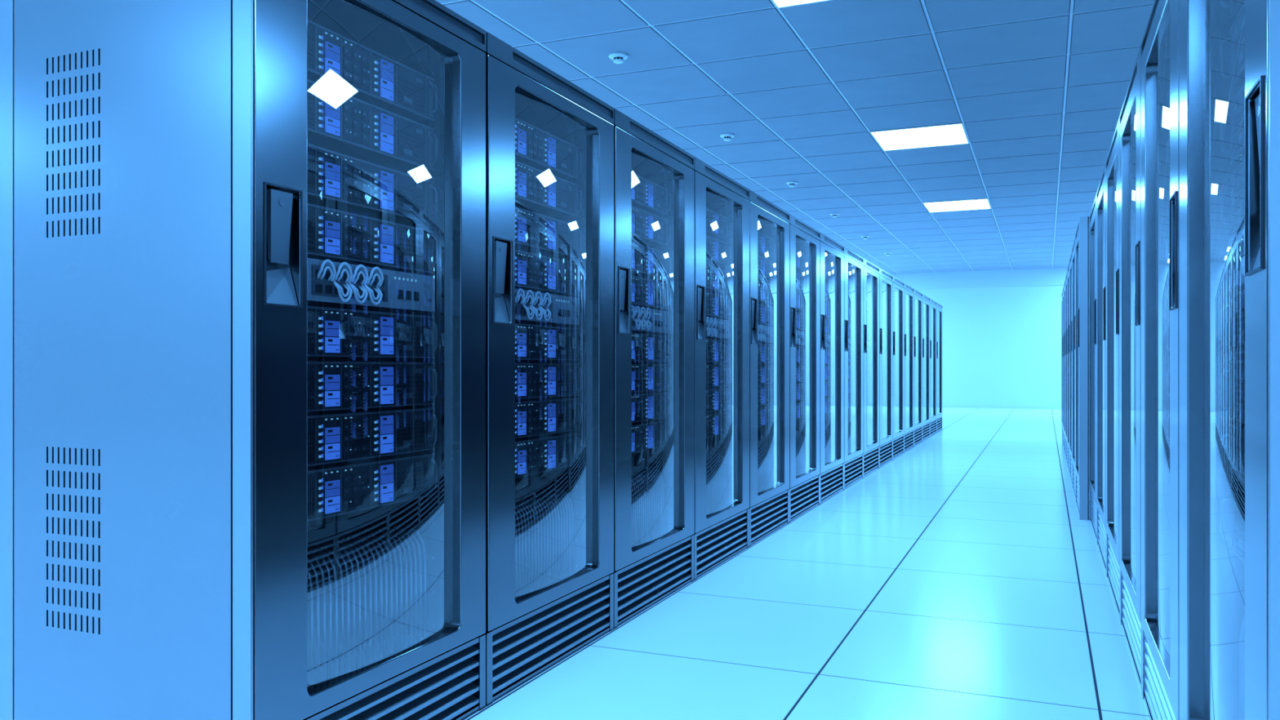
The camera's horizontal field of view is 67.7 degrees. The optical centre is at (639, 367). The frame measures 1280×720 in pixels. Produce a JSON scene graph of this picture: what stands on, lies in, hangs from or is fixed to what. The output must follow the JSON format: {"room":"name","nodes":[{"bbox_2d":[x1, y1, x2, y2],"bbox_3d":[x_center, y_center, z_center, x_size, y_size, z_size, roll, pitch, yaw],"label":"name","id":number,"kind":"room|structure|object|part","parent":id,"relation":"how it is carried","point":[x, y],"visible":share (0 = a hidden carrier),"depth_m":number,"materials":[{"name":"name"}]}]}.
{"room":"server room","nodes":[
{"label":"server room","id":0,"kind":"room"},
{"bbox_2d":[435,0,1154,274],"bbox_3d":[1.248,-2.435,8.160,19.000,0.100,34.200,0,0,23],"label":"ceiling","id":1,"kind":"structure","parent":0,"point":[1037,89],"depth_m":8.29,"materials":[{"name":"tile"}]},
{"bbox_2d":[608,52,628,63],"bbox_3d":[-0.165,-2.355,7.298,0.150,0.060,0.150,0,0,23],"label":"smoke detector","id":2,"kind":"object","parent":1,"relation":"attached to","point":[617,57],"visible":1,"depth_m":7.26,"materials":[{"name":"white plastic"}]},
{"bbox_2d":[720,133,734,141],"bbox_3d":[0.896,-2.355,9.802,0.150,0.060,0.150,0,0,23],"label":"smoke detector","id":3,"kind":"object","parent":1,"relation":"attached to","point":[726,136],"visible":1,"depth_m":9.77,"materials":[{"name":"white plastic"}]},
{"bbox_2d":[786,181,797,186],"bbox_3d":[1.958,-2.355,12.307,0.150,0.060,0.150,0,0,23],"label":"smoke detector","id":4,"kind":"object","parent":1,"relation":"attached to","point":[791,184],"visible":1,"depth_m":12.27,"materials":[{"name":"white plastic"}]},
{"bbox_2d":[770,0,831,8],"bbox_3d":[1.144,-2.381,5.736,0.900,0.008,0.905,0,0,23],"label":"ceiling light panel","id":5,"kind":"object","parent":1,"relation":"in","point":[778,3],"depth_m":6.23,"materials":[{"name":"white plastic"}]},
{"bbox_2d":[829,213,839,217],"bbox_3d":[3.019,-2.355,14.811,0.150,0.060,0.150,0,0,23],"label":"smoke detector","id":6,"kind":"object","parent":1,"relation":"attached to","point":[833,215],"visible":1,"depth_m":14.78,"materials":[{"name":"white plastic"}]},
{"bbox_2d":[861,235,869,239],"bbox_3d":[4.081,-2.355,17.315,0.150,0.060,0.150,0,0,23],"label":"smoke detector","id":7,"kind":"object","parent":1,"relation":"attached to","point":[864,237],"visible":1,"depth_m":17.28,"materials":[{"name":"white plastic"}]},
{"bbox_2d":[869,122,969,151],"bbox_3d":[2.910,-2.381,9.902,0.900,0.008,0.905,0,0,23],"label":"ceiling light panel","id":8,"kind":"object","parent":1,"relation":"in","point":[953,134],"depth_m":9.86,"materials":[{"name":"white plastic"}]},
{"bbox_2d":[922,198,991,212],"bbox_3d":[4.676,-2.381,14.068,0.900,0.008,0.905,0,0,23],"label":"ceiling light panel","id":9,"kind":"object","parent":1,"relation":"in","point":[983,203],"depth_m":14.04,"materials":[{"name":"white plastic"}]},
{"bbox_2d":[465,407,1149,719],"bbox_3d":[1.248,1.056,8.160,19.000,0.100,34.200,0,0,23],"label":"floor","id":10,"kind":"structure","parent":0,"point":[962,577],"depth_m":3.81,"materials":[{"name":"tile"}]},
{"bbox_2d":[0,0,486,719],"bbox_3d":[-0.997,0.006,2.558,0.803,2.000,0.911,0,0,23],"label":"tall cabinet","id":11,"kind":"object","parent":10,"relation":"on","point":[242,242],"visible":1,"depth_m":2.20,"materials":[{"name":"blue metal"}]},
{"bbox_3d":[-1.175,0.006,2.143,0.799,2.000,0.007,0,0,23],"label":"panel","id":12,"kind":"part","parent":11,"relation":"part of","materials":[{"name":"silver metal"}]},
{"bbox_3d":[-0.785,-0.262,2.073,0.034,0.260,0.111,0,0,23],"label":"door handle","id":13,"kind":"part","parent":11,"relation":"part of","materials":[{"name":"grey"}]},
{"bbox_3d":[-0.646,-0.072,2.414,0.038,1.712,0.896,0,0,23],"label":"door frame","id":14,"kind":"part","parent":11,"relation":"part of","materials":[{"name":"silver metal"}]},
{"bbox_2d":[483,31,613,706],"bbox_3d":[-0.641,0.006,3.400,0.803,2.000,0.904,0,0,23],"label":"tall cabinet","id":15,"kind":"object","parent":10,"relation":"on","point":[549,141],"visible":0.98,"depth_m":3.32,"materials":[{"name":"metal"}]},
{"bbox_3d":[-0.430,-0.262,2.911,0.034,0.260,0.111,0,0,23],"label":"door handle","id":16,"kind":"part","parent":15,"relation":"part of","materials":[{"name":"grey metal"}]},
{"bbox_2d":[612,108,694,629],"bbox_3d":[-0.285,0.006,4.237,0.803,2.000,0.904,0,0,23],"label":"tall cabinet","id":17,"kind":"object","parent":10,"relation":"on","point":[654,176],"visible":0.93,"depth_m":4.18,"materials":[{"name":"metal"}]},
{"bbox_3d":[-0.075,-0.262,3.749,0.034,0.260,0.111,0,0,23],"label":"door handle","id":18,"kind":"part","parent":17,"relation":"part of","materials":[{"name":"grey metal"}]},
{"bbox_3d":[0.066,-0.071,4.101,0.019,1.623,0.614,0,0,23],"label":"glass pane","id":19,"kind":"part","parent":17,"relation":"part of","materials":[{"name":"glass"}]},
{"bbox_2d":[693,156,749,580],"bbox_3d":[0.070,0.006,5.075,0.803,2.000,0.904,0,0,23],"label":"tall cabinet","id":20,"kind":"object","parent":10,"relation":"on","point":[721,203],"visible":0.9,"depth_m":5.05,"materials":[{"name":"metal"}]},
{"bbox_3d":[0.280,-0.262,4.587,0.034,0.260,0.111,0,0,23],"label":"door handle","id":21,"kind":"part","parent":20,"relation":"part of","materials":[{"name":"grey"}]},
{"bbox_3d":[0.421,-0.071,4.939,0.019,1.623,0.614,0,0,23],"label":"glass pane","id":22,"kind":"part","parent":20,"relation":"part of","materials":[{"name":"glass"}]},
{"bbox_2d":[748,189,789,546],"bbox_3d":[0.425,0.006,5.913,0.803,2.000,0.904,0,0,23],"label":"tall cabinet","id":23,"kind":"object","parent":10,"relation":"on","point":[769,225],"visible":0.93,"depth_m":5.86,"materials":[{"name":"metal"}]},
{"bbox_3d":[0.635,-0.262,5.425,0.034,0.260,0.111,0,0,23],"label":"door handle","id":24,"kind":"part","parent":23,"relation":"part of","materials":[{"name":"grey"}]},
{"bbox_3d":[0.776,-0.071,5.777,0.019,1.623,0.614,0,0,23],"label":"glass pane","id":25,"kind":"part","parent":23,"relation":"part of","materials":[{"name":"glass"}]},
{"bbox_2d":[787,213,820,522],"bbox_3d":[0.780,0.006,6.751,0.803,2.000,0.904,0,0,23],"label":"tall cabinet","id":26,"kind":"object","parent":10,"relation":"on","point":[804,239],"visible":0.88,"depth_m":6.70,"materials":[{"name":"metal"}]},
{"bbox_3d":[0.991,-0.262,6.263,0.034,0.260,0.111,0,0,23],"label":"door handle","id":27,"kind":"part","parent":26,"relation":"part of","materials":[{"name":"grey metal"}]},
{"bbox_3d":[1.131,-0.071,6.615,0.019,1.623,0.614,0,0,23],"label":"glass pane","id":28,"kind":"part","parent":26,"relation":"part of","materials":[{"name":"clear glass"}]},
{"bbox_2d":[818,231,844,504],"bbox_3d":[1.135,0.006,7.589,0.803,2.000,0.904,0,0,23],"label":"tall cabinet","id":29,"kind":"object","parent":10,"relation":"on","point":[832,253],"visible":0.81,"depth_m":7.53,"materials":[{"name":"metal"}]},
{"bbox_3d":[1.346,-0.262,7.100,0.034,0.260,0.111,0,0,23],"label":"door handle","id":30,"kind":"part","parent":29,"relation":"part of","materials":[{"name":"grey metal"}]},
{"bbox_3d":[1.487,-0.071,7.453,0.019,1.623,0.614,0,0,23],"label":"glass pane","id":31,"kind":"part","parent":29,"relation":"part of","materials":[{"name":"glass"}]},
{"bbox_2d":[842,246,863,488],"bbox_3d":[1.490,0.006,8.427,0.803,2.000,0.904,0,0,23],"label":"tall cabinet","id":32,"kind":"object","parent":10,"relation":"on","point":[853,262],"visible":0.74,"depth_m":8.26,"materials":[{"name":"blue metal"}]},
{"bbox_3d":[1.701,-0.262,7.938,0.034,0.260,0.111,0,0,23],"label":"door handle","id":33,"kind":"part","parent":32,"relation":"part of","materials":[{"name":"grey metal"}]},
{"bbox_3d":[1.842,-0.071,8.290,0.019,1.623,0.614,0,0,23],"label":"glass pane","id":34,"kind":"part","parent":32,"relation":"part of","materials":[{"name":"clear glass"}]},
{"bbox_2d":[862,258,879,477],"bbox_3d":[1.845,0.006,9.264,0.803,2.000,0.904,0,0,23],"label":"tall cabinet","id":35,"kind":"object","parent":10,"relation":"on","point":[871,272],"visible":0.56,"depth_m":9.15,"materials":[{"name":"metal"}]},
{"bbox_3d":[2.056,-0.262,8.776,0.034,0.260,0.111,0,0,23],"label":"door handle","id":36,"kind":"part","parent":35,"relation":"part of","materials":[{"name":"grey metal"}]},
{"bbox_3d":[2.197,-0.071,9.128,0.019,1.623,0.614,0,0,23],"label":"glass pane","id":37,"kind":"part","parent":35,"relation":"part of","materials":[{"name":"clear glass"}]},
{"bbox_2d":[879,267,893,467],"bbox_3d":[2.200,0.006,10.102,0.803,2.000,0.904,0,0,23],"label":"tall cabinet","id":38,"kind":"object","parent":10,"relation":"on","point":[886,279],"visible":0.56,"depth_m":10.00,"materials":[{"name":"blue metal"}]},
{"bbox_3d":[2.411,-0.262,9.614,0.034,0.260,0.111,0,0,23],"label":"door handle","id":39,"kind":"part","parent":38,"relation":"part of","materials":[{"name":"grey metal"}]},
{"bbox_3d":[2.552,-0.071,9.966,0.019,1.623,0.614,0,0,23],"label":"glass pane","id":40,"kind":"part","parent":38,"relation":"part of","materials":[{"name":"clear glass"}]},
{"bbox_2d":[892,275,904,459],"bbox_3d":[2.555,0.006,10.940,0.803,2.000,0.904,0,0,23],"label":"tall cabinet","id":41,"kind":"object","parent":10,"relation":"on","point":[898,285],"visible":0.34,"depth_m":10.84,"materials":[{"name":"blue metal"}]},
{"bbox_3d":[2.766,-0.262,10.452,0.034,0.260,0.111,0,0,23],"label":"door handle","id":42,"kind":"part","parent":41,"relation":"part of","materials":[{"name":"grey metal"}]},
{"bbox_3d":[2.907,-0.071,10.804,0.019,1.623,0.614,0,0,23],"label":"glass pane","id":43,"kind":"part","parent":41,"relation":"part of","materials":[{"name":"clear glass"}]},
{"bbox_2d":[903,282,914,453],"bbox_3d":[2.911,0.006,11.778,0.803,2.000,0.904,0,0,23],"label":"tall cabinet","id":44,"kind":"object","parent":10,"relation":"on","point":[908,291],"visible":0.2,"depth_m":11.68,"materials":[{"name":"blue metal"}]},
{"bbox_3d":[3.262,-0.071,11.642,0.019,1.623,0.614,0,0,23],"label":"glass pane","id":45,"kind":"part","parent":44,"relation":"part of","materials":[{"name":"clear glass"}]},
{"bbox_2d":[913,288,922,447],"bbox_3d":[3.266,0.006,12.616,0.803,2.000,0.904,0,0,23],"label":"tall cabinet","id":46,"kind":"object","parent":10,"relation":"on","point":[917,431],"visible":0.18,"depth_m":12.51,"materials":[{"name":"blue metal"}]},
{"bbox_3d":[3.617,-0.071,12.480,0.019,1.623,0.614,0,0,23],"label":"glass pane","id":47,"kind":"part","parent":46,"relation":"part of","materials":[{"name":"glass"}]},
{"bbox_2d":[921,293,929,441],"bbox_3d":[3.621,0.006,13.454,0.803,2.000,0.904,0,0,23],"label":"tall cabinet","id":48,"kind":"object","parent":10,"relation":"on","point":[926,300],"visible":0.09,"depth_m":13.37,"materials":[{"name":"metal"}]},
{"bbox_3d":[3.973,-0.071,13.318,0.019,1.623,0.614,0,0,23],"label":"glass pane","id":49,"kind":"part","parent":48,"relation":"part of","materials":[{"name":"glass"}]},
{"bbox_2d":[929,297,936,436],"bbox_3d":[3.976,0.006,14.291,0.803,2.000,0.904,0,0,23],"label":"tall cabinet","id":50,"kind":"object","parent":10,"relation":"on","point":[932,303],"visible":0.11,"depth_m":14.15,"materials":[{"name":"blue metal"}]},
{"bbox_3d":[4.328,-0.071,14.155,0.019,1.623,0.614,0,0,23],"label":"glass pane","id":51,"kind":"part","parent":50,"relation":"part of","materials":[{"name":"glass"}]},
{"bbox_2d":[936,302,942,432],"bbox_3d":[4.331,0.006,15.129,0.803,2.000,0.904,0,0,23],"label":"tall cabinet","id":52,"kind":"object","parent":10,"relation":"on","point":[939,307],"visible":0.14,"depth_m":15.02,"materials":[{"name":"blue metal"}]},
{"bbox_3d":[4.683,-0.071,14.993,0.019,1.623,0.614,0,0,23],"label":"glass pane","id":53,"kind":"part","parent":52,"relation":"part of","materials":[{"name":"clear glass"}]},
{"bbox_2d":[1061,291,1062,443],"bbox_3d":[5.932,0.006,12.437,0.803,2.000,0.904,0,0,23],"label":"tall cabinet","id":54,"kind":"object","parent":10,"relation":"on","point":[1062,291],"visible":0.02,"depth_m":12.88,"materials":[{"name":"metal"}]},
{"bbox_2d":[1062,284,1064,449],"bbox_3d":[5.577,0.006,11.599,0.803,2.000,0.904,0,0,23],"label":"tall cabinet","id":55,"kind":"object","parent":10,"relation":"on","point":[1064,284],"visible":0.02,"depth_m":12.05,"materials":[{"name":"blue metal"}]},
{"bbox_3d":[5.228,-0.072,11.747,0.038,1.712,0.896,0,0,23],"label":"door frame","id":56,"kind":"part","parent":55,"relation":"part of","materials":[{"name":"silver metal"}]},
{"bbox_2d":[1063,277,1066,457],"bbox_3d":[5.222,0.006,10.761,0.803,2.000,0.904,0,0,23],"label":"tall cabinet","id":57,"kind":"object","parent":10,"relation":"on","point":[1065,277],"visible":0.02,"depth_m":11.21,"materials":[{"name":"metal"}]},
{"bbox_3d":[4.873,-0.072,10.909,0.038,1.712,0.896,0,0,23],"label":"door frame","id":58,"kind":"part","parent":57,"relation":"part of","materials":[{"name":"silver metal"}]},
{"bbox_2d":[1065,270,1067,463],"bbox_3d":[4.867,0.006,9.924,0.803,2.000,0.904,0,0,23],"label":"tall cabinet","id":59,"kind":"object","parent":10,"relation":"on","point":[1066,282],"visible":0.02,"depth_m":10.37,"materials":[{"name":"blue metal"}]},
{"bbox_2d":[1067,262,1070,474],"bbox_3d":[4.512,0.006,9.086,0.803,2.000,0.904,0,0,23],"label":"tall cabinet","id":60,"kind":"object","parent":10,"relation":"on","point":[1068,453],"visible":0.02,"depth_m":9.53,"materials":[{"name":"metal"}]},
{"bbox_3d":[4.162,-0.072,9.234,0.038,1.712,0.896,0,0,23],"label":"door frame","id":61,"kind":"part","parent":60,"relation":"part of","materials":[{"name":"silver metal"}]},
{"bbox_3d":[4.014,-0.262,8.897,0.034,0.260,0.111,0,0,23],"label":"door handle","id":62,"kind":"part","parent":60,"relation":"part of","materials":[{"name":"grey"}]},
{"bbox_2d":[1069,248,1072,484],"bbox_3d":[4.157,0.006,8.248,0.803,2.000,0.904,0,0,23],"label":"tall cabinet","id":63,"kind":"object","parent":10,"relation":"on","point":[1070,260],"visible":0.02,"depth_m":8.69,"materials":[{"name":"blue metal"}]},
{"bbox_3d":[3.807,-0.072,8.396,0.038,1.712,0.896,0,0,23],"label":"door frame","id":64,"kind":"part","parent":63,"relation":"part of","materials":[{"name":"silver metal"}]},
{"bbox_3d":[3.659,-0.262,8.059,0.034,0.260,0.111,0,0,23],"label":"door handle","id":65,"kind":"part","parent":63,"relation":"part of","materials":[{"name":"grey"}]},
{"bbox_2d":[1071,235,1075,498],"bbox_3d":[3.802,0.006,7.410,0.803,2.000,0.904,0,0,23],"label":"tall cabinet","id":66,"kind":"object","parent":10,"relation":"on","point":[1074,242],"visible":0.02,"depth_m":7.85,"materials":[{"name":"blue metal"}]},
{"bbox_3d":[3.452,-0.072,7.558,0.038,1.712,0.896,0,0,23],"label":"door frame","id":67,"kind":"part","parent":66,"relation":"part of","materials":[{"name":"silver metal"}]},
{"bbox_3d":[3.304,-0.262,7.222,0.034,0.260,0.111,0,0,23],"label":"door handle","id":68,"kind":"part","parent":66,"relation":"part of","materials":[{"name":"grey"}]},
{"bbox_2d":[1075,216,1089,519],"bbox_3d":[3.445,0.006,6.569,0.803,2.000,0.911,0,0,23],"label":"tall cabinet","id":69,"kind":"object","parent":10,"relation":"on","point":[1082,233],"visible":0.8,"depth_m":6.30,"materials":[{"name":"metal"}]},
{"bbox_3d":[3.097,-0.072,6.720,0.038,1.712,0.896,0,0,23],"label":"door frame","id":70,"kind":"part","parent":69,"relation":"part of","materials":[{"name":"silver metal"}]},
{"bbox_3d":[2.949,-0.262,6.384,0.034,0.260,0.111,0,0,23],"label":"door handle","id":71,"kind":"part","parent":69,"relation":"part of","materials":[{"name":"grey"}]},
{"bbox_2d":[1089,195,1097,541],"bbox_3d":[3.144,0.006,5.705,0.803,2.000,0.904,0,0,23],"label":"tall cabinet","id":72,"kind":"object","parent":10,"relation":"on","point":[1093,507],"visible":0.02,"depth_m":6.14,"materials":[{"name":"metal"}]},
{"bbox_3d":[2.802,-0.071,5.863,0.019,1.623,0.614,0,0,22],"label":"glass pane","id":73,"kind":"part","parent":72,"relation":"part of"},
{"bbox_3d":[2.647,-0.262,5.517,0.034,0.260,0.111,0,0,23],"label":"door handle","id":74,"kind":"part","parent":72,"relation":"part of","materials":[{"name":"grey"}]},
{"bbox_2d":[1096,162,1106,576],"bbox_3d":[2.789,0.006,4.867,0.803,2.000,0.904,0,0,23],"label":"tall cabinet","id":75,"kind":"object","parent":10,"relation":"on","point":[1101,192],"visible":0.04,"depth_m":5.31,"materials":[{"name":"metal"}]},
{"bbox_3d":[2.447,-0.071,5.026,0.019,1.623,0.614,0,0,22],"label":"glass pane","id":76,"kind":"part","parent":75,"relation":"part of","materials":[{"name":"glass"}]},
{"bbox_3d":[2.292,-0.262,4.679,0.034,0.260,0.111,0,0,23],"label":"door handle","id":77,"kind":"part","parent":75,"relation":"part of","materials":[{"name":"grey"}]},
{"bbox_2d":[1106,115,1119,617],"bbox_3d":[2.434,0.006,4.030,0.803,2.000,0.904,0,0,23],"label":"tall cabinet","id":78,"kind":"object","parent":10,"relation":"on","point":[1113,158],"visible":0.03,"depth_m":4.46,"materials":[{"name":"blue metal"}]},
{"bbox_3d":[2.092,-0.071,4.188,0.019,1.623,0.614,0,0,22],"label":"glass pane","id":79,"kind":"part","parent":78,"relation":"part of","materials":[{"name":"clear glass"}]},
{"bbox_3d":[1.937,-0.262,3.841,0.034,0.260,0.111,0,0,23],"label":"door handle","id":80,"kind":"part","parent":78,"relation":"part of","materials":[{"name":"grey"}]},
{"bbox_2d":[1119,44,1142,694],"bbox_3d":[2.079,0.006,3.192,0.803,2.000,0.904,0,0,23],"label":"tall cabinet","id":81,"kind":"object","parent":10,"relation":"on","point":[1130,114],"visible":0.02,"depth_m":3.39,"materials":[{"name":"metal"}]},
{"bbox_3d":[1.737,-0.071,3.350,0.019,1.623,0.614,0,0,22],"label":"glass pane","id":82,"kind":"part","parent":81,"relation":"part of","materials":[{"name":"glass"}]},
{"bbox_3d":[1.581,-0.262,3.003,0.034,0.260,0.111,0,0,23],"label":"door handle","id":83,"kind":"part","parent":81,"relation":"part of","materials":[{"name":"grey metal"}]},
{"bbox_2d":[1140,0,1179,719],"bbox_3d":[1.724,0.006,2.354,0.803,2.000,0.904,0,0,23],"label":"tall cabinet","id":84,"kind":"object","parent":10,"relation":"on","point":[1160,43],"visible":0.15,"depth_m":2.53,"materials":[{"name":"blue metal"}]},
{"bbox_3d":[1.381,-0.071,2.512,0.019,1.623,0.614,0,0,22],"label":"glass pane","id":85,"kind":"part","parent":84,"relation":"part of","materials":[{"name":"glass"}]},
{"bbox_3d":[1.226,-0.262,2.166,0.034,0.260,0.111,0,0,23],"label":"door handle","id":86,"kind":"part","parent":84,"relation":"part of","materials":[{"name":"grey metal"}]},
{"bbox_2d":[1179,0,1279,719],"bbox_3d":[1.367,0.006,1.513,0.803,2.000,0.911,0,0,23],"label":"tall cabinet","id":87,"kind":"object","parent":10,"relation":"on","point":[1229,50],"visible":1,"depth_m":1.60,"materials":[{"name":"blue metal"}]},
{"bbox_3d":[1.026,-0.071,1.674,0.019,1.623,0.614,0,0,22],"label":"glass pane","id":88,"kind":"part","parent":87,"relation":"part of","materials":[{"name":"clear glass"}]},
{"bbox_3d":[0.871,-0.262,1.328,0.034,0.260,0.111,0,0,23],"label":"door handle","id":89,"kind":"part","parent":87,"relation":"part of","materials":[{"name":"grey metal"}]},
{"bbox_3d":[1.193,0.006,1.096,0.799,2.000,0.007,0,0,23],"label":"panel","id":90,"kind":"part","parent":87,"relation":"part of","materials":[{"name":"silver metal"}]},
{"bbox_2d":[916,284,1063,406],"bbox_3d":[7.902,-0.740,23.858,19.000,3.491,0.100,0,0,23],"label":"wall","id":91,"kind":"structure","parent":0,"point":[1002,345],"depth_m":23.41,"materials":[{"name":"paint"}]},
{"bbox_2d":[890,266,1067,289],"bbox_3d":[7.873,-2.179,23.789,18.800,0.411,0.050,0,0,23],"label":"trim","id":92,"kind":"structure","parent":91,"relation":"attached to","point":[1047,276],"depth_m":23.49,"materials":[{"name":"paint"}]},
{"bbox_2d":[942,404,1061,408],"bbox_3d":[7.880,0.976,23.805,18.800,0.060,0.015,0,0,23],"label":"baseboard","id":93,"kind":"structure","parent":91,"relation":"attached to","point":[944,406],"depth_m":23.37,"materials":[{"name":"paint"}]}
]}

